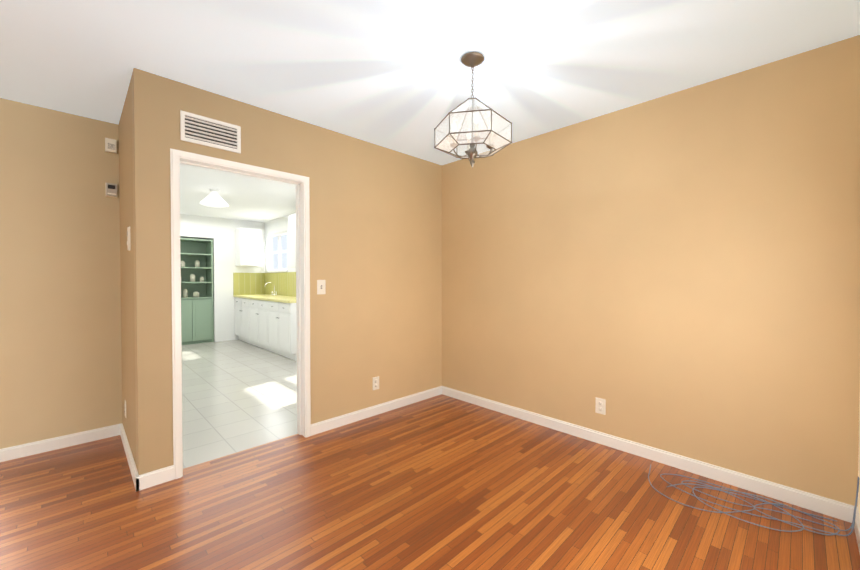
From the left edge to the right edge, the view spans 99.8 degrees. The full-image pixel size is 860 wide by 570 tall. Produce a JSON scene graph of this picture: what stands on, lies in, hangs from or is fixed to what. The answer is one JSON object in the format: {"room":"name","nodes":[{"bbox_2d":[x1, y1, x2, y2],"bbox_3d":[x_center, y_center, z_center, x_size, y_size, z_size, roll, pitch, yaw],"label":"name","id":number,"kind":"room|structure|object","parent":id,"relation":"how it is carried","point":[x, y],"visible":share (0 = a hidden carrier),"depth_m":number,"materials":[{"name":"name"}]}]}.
{"room":"empty dining room","nodes":[
{"label":"empty dining room","id":0,"kind":"room"},
{"bbox_2d":[0,98,121,448],"bbox_3d":[-4.262,-0.012,1.167,4.965,2.440,0.120,-1,1,-44],"label":"wall","id":1,"kind":"structure","parent":0,"point":[60,333],"depth_m":2.61,"materials":[{"name":"beige paint"}]},
{"bbox_2d":[0,425,115,461],"bbox_3d":[-4.215,1.166,1.137,4.965,0.085,0.014,-1,1,-44],"label":"baseboard","id":2,"kind":"structure","parent":1,"relation":"attached to","point":[14,452],"depth_m":2.61,"materials":[{"name":"white paint"}]},
{"bbox_2d":[105,138,116,153],"bbox_3d":[-2.465,-1.077,2.796,0.066,0.100,0.032,-1,1,-44],"label":"box","id":3,"kind":"object","parent":1,"relation":"attached to","point":[110,145],"visible":1,"depth_m":2.79,"materials":[{"name":"white plastic"}]},
{"bbox_2d":[105,183,116,196],"bbox_3d":[-2.465,-0.737,2.802,0.068,0.103,0.031,-1,1,-44],"label":"thermostat","id":4,"kind":"object","parent":1,"relation":"attached to","point":[111,189],"visible":0.98,"depth_m":2.79,"materials":[{"name":"white plastic"}]},
{"bbox_2d":[119,76,135,464],"bbox_3d":[-2.132,-0.034,2.581,0.060,2.440,1.067,-1,1,-44],"label":"wall","id":5,"kind":"structure","parent":0,"point":[127,264],"depth_m":2.45,"materials":[{"name":"beige paint"}]},
{"bbox_2d":[127,227,130,250],"bbox_3d":[-1.921,-0.295,2.306,0.016,0.150,0.050,-1,1,-44],"label":"light switch","id":6,"kind":"object","parent":5,"relation":"attached to","point":[128,240],"visible":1,"depth_m":2.29,"materials":[{"name":"white plastic"}]},
{"bbox_2d":[116,423,143,491],"bbox_3d":[-2.060,1.146,2.471,0.014,0.085,1.051,-1,1,-44],"label":"baseboard","id":7,"kind":"structure","parent":5,"relation":"attached to","point":[138,480],"depth_m":2.32,"materials":[{"name":"white paint"}]},
{"bbox_2d":[180,237,209,239],"bbox_3d":[-4.963,-0.105,7.311,1.140,2.440,0.120,-1,1,-44],"label":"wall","id":8,"kind":"structure","parent":0,"point":[194,238],"depth_m":7.38,"materials":[{"name":"white paint"}]},
{"bbox_2d":[180,214,264,341],"bbox_3d":[-4.479,0.401,6.926,2.515,3.440,0.120,-1,1,-44],"label":"wall","id":9,"kind":"structure","parent":0,"point":[220,232],"depth_m":7.19,"materials":[{"name":"white paint"}]},
{"bbox_2d":[235,228,261,265],"bbox_3d":[-3.674,-0.756,7.347,0.410,0.740,0.372,-1,1,-44],"label":"upper cabinet","id":10,"kind":"object","parent":9,"relation":"attached to","point":[248,247],"visible":1,"depth_m":7.22,"materials":[{"name":"white paint"}]},
{"bbox_2d":[181,339,297,468],"bbox_3d":[-2.848,1.195,5.343,2.745,0.100,6.040,-1,1,-44],"label":"floor","id":11,"kind":"structure","parent":0,"point":[238,395],"depth_m":3.73,"materials":[{"name":"white tile"}]},
{"bbox_2d":[180,238,213,344],"bbox_3d":[-4.648,0.119,6.991,0.710,2.000,0.444,-1,1,-44],"label":"shelf","id":12,"kind":"object","parent":11,"relation":"on","point":[197,321],"visible":0.69,"depth_m":7.05,"materials":[{"name":"green paint"}]},
{"bbox_2d":[233,296,248,342],"bbox_3d":[-3.438,0.679,7.230,0.602,0.872,0.899,-1,1,-44],"label":"base cabinet","id":13,"kind":"object","parent":11,"relation":"on","point":[241,306],"depth_m":7.03,"materials":[{"name":"white paint"}]},
{"bbox_2d":[249,300,264,348],"bbox_3d":[-2.810,0.689,6.586,0.602,0.872,0.900,-1,1,-44],"label":"base cabinet","id":14,"kind":"object","parent":11,"relation":"on","point":[256,307],"depth_m":6.44,"materials":[{"name":"white paint"}]},
{"bbox_2d":[265,300,296,360],"bbox_3d":[-2.172,0.699,5.931,0.602,0.872,0.929,-1,1,-44],"label":"base cabinet","id":15,"kind":"object","parent":11,"relation":"on","point":[265,310],"depth_m":5.68,"materials":[{"name":"white paint"}]},
{"bbox_2d":[241,296,295,303],"bbox_3d":[-2.659,0.236,6.412,0.618,0.040,3.148,-1,1,-44],"label":"countertop","id":16,"kind":"structure","parent":15,"relation":"on","point":[280,299],"depth_m":6.31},
{"bbox_2d":[265,284,276,295],"bbox_3d":[-3.120,0.076,7.072,0.215,0.259,0.234,-1,1,-44],"label":"faucet","id":17,"kind":"object","parent":16,"relation":"on","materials":[{"name":"silver metal"}]},
{"bbox_2d":[265,216,295,272],"bbox_3d":[-1.714,-0.085,5.970,0.120,2.440,5.337,-1,1,-44],"label":"wall","id":18,"kind":"structure","parent":0,"point":[278,225],"depth_m":7.31,"materials":[{"name":"white paint"}]},
{"bbox_2d":[266,231,287,271],"bbox_3d":[-3.058,-0.652,7.304,0.130,0.783,1.060,-1,1,-44],"label":"sink window","id":19,"kind":"structure","parent":18,"relation":"in","point":[271,253],"depth_m":7.37,"materials":[{"name":"white paint"}]},
{"bbox_2d":[288,213,295,267],"bbox_3d":[-1.898,-0.722,5.793,0.372,0.880,1.020,-1,1,-44],"label":"upper cabinet","id":20,"kind":"object","parent":18,"relation":"attached to","point":[292,240],"visible":0.06,"depth_m":5.93,"materials":[{"name":"white paint"}]},
{"bbox_2d":[132,68,441,474],"bbox_3d":[-0.753,0.459,3.104,2.755,3.440,0.120,-1,1,-44],"label":"wall","id":21,"kind":"structure","parent":0,"point":[376,242],"depth_m":2.96,"materials":[{"name":"beige paint"}]},
{"bbox_2d":[180,110,240,153],"bbox_3d":[-1.412,-0.985,2.346,0.342,0.180,0.014,-1,1,-44],"label":"air vent","id":22,"kind":"object","parent":21,"relation":"in","point":[203,130],"visible":1,"depth_m":2.34,"materials":[{"name":"white metal"}]},
{"bbox_2d":[170,148,310,478],"bbox_3d":[-1.304,0.177,2.566,0.887,2.019,0.160,-1,1,-44],"label":"trim","id":23,"kind":"structure","parent":21,"relation":"attached to","point":[179,157],"depth_m":2.55,"materials":[{"name":"white paint"}]},
{"bbox_2d":[317,280,325,293],"bbox_3d":[-0.865,0.017,2.892,0.072,0.116,0.018,-1,1,-44],"label":"light switch","id":24,"kind":"object","parent":21,"relation":"attached to","point":[321,286],"visible":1,"depth_m":2.90,"materials":[{"name":"white plastic"}]},
{"bbox_2d":[311,386,439,435],"bbox_3d":[-0.419,1.133,3.347,1.451,0.085,0.014,-1,1,-44],"label":"baseboard","id":25,"kind":"structure","parent":21,"relation":"attached to","point":[319,427],"depth_m":3.23,"materials":[{"name":"white paint"}]},
{"bbox_2d":[373,376,378,389],"bbox_3d":[-0.488,0.891,3.280,0.072,0.116,0.008,-1,1,-44],"label":"outlet","id":26,"kind":"object","parent":21,"relation":"attached to","point":[375,383],"visible":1,"depth_m":3.28,"materials":[{"name":"white plastic"}]},
{"bbox_2d":[0,394,859,569],"bbox_3d":[-1.887,1.266,0.652,7.920,0.100,4.300,-1,1,-44],"label":"floor","id":27,"kind":"structure","parent":0,"point":[441,482],"depth_m":1.92,"materials":[{"name":"brown wood"}]},
{"bbox_2d":[648,464,859,535],"bbox_3d":[1.654,1.047,1.965,0.395,0.302,0.883,-1,1,-44],"label":"cord","id":28,"kind":"object","parent":27,"relation":"on","point":[838,529],"visible":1,"depth_m":1.92,"materials":[{"name":"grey plastic"}]},
{"bbox_2d":[0,0,859,222],"bbox_3d":[-3.598,-1.310,2.367,7.920,0.120,9.200,-1,1,-44],"label":"ceiling","id":29,"kind":"structure","parent":0,"point":[395,75],"depth_m":1.96,"materials":[{"name":"white paint"}]},
{"bbox_2d":[200,189,228,206],"bbox_3d":[-2.915,-1.176,4.893,0.340,0.224,0.340,-1,1,-44],"label":"kitchen ceiling light","id":30,"kind":"object","parent":29,"relation":"attached to","point":[213,198],"visible":1,"depth_m":4.82,"materials":[{"name":"white glass"}]},
{"bbox_2d":[434,52,511,167],"bbox_3d":[0.234,-0.944,1.994,0.427,0.600,0.393,-1,1,-44],"label":"chandelier","id":31,"kind":"object","parent":29,"relation":"hanging from","point":[498,138],"visible":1,"depth_m":1.93,"materials":[{"name":"glass"}]},
{"bbox_2d":[442,35,859,506],"bbox_3d":[1.221,-0.037,2.834,0.120,2.440,3.013,-1,1,-44],"label":"wall","id":32,"kind":"structure","parent":0,"point":[678,272],"depth_m":2.31,"materials":[{"name":"beige paint"}]},
{"bbox_2d":[595,397,605,414],"bbox_3d":[1.273,0.905,2.704,0.008,0.116,0.072,-1,1,-44],"label":"outlet","id":33,"kind":"object","parent":32,"relation":"attached to","point":[600,406],"visible":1,"depth_m":2.70,"materials":[{"name":"white plastic"}]},
{"bbox_2d":[440,386,847,521],"bbox_3d":[1.121,1.140,2.860,0.014,0.085,2.863,-1,1,-44],"label":"baseboard","id":34,"kind":"structure","parent":32,"relation":"attached to","point":[819,504],"depth_m":2.34,"materials":[{"name":"white paint"}]},
{"bbox_2d":[858,399,859,514],"bbox_3d":[-0.459,0.018,-0.823,7.633,2.440,0.120,-1,1,-44],"label":"wall","id":35,"kind":"structure","parent":0,"point":[859,463],"depth_m":1.79,"materials":[{"name":"beige paint"}]},
{"bbox_2d":[848,504,859,552],"bbox_3d":[-0.548,1.196,-0.799,7.513,0.085,0.014,-1,1,-44],"label":"baseboard","id":36,"kind":"structure","parent":35,"relation":"attached to","point":[850,507],"depth_m":1.75,"materials":[{"name":"white paint"}]}
]}

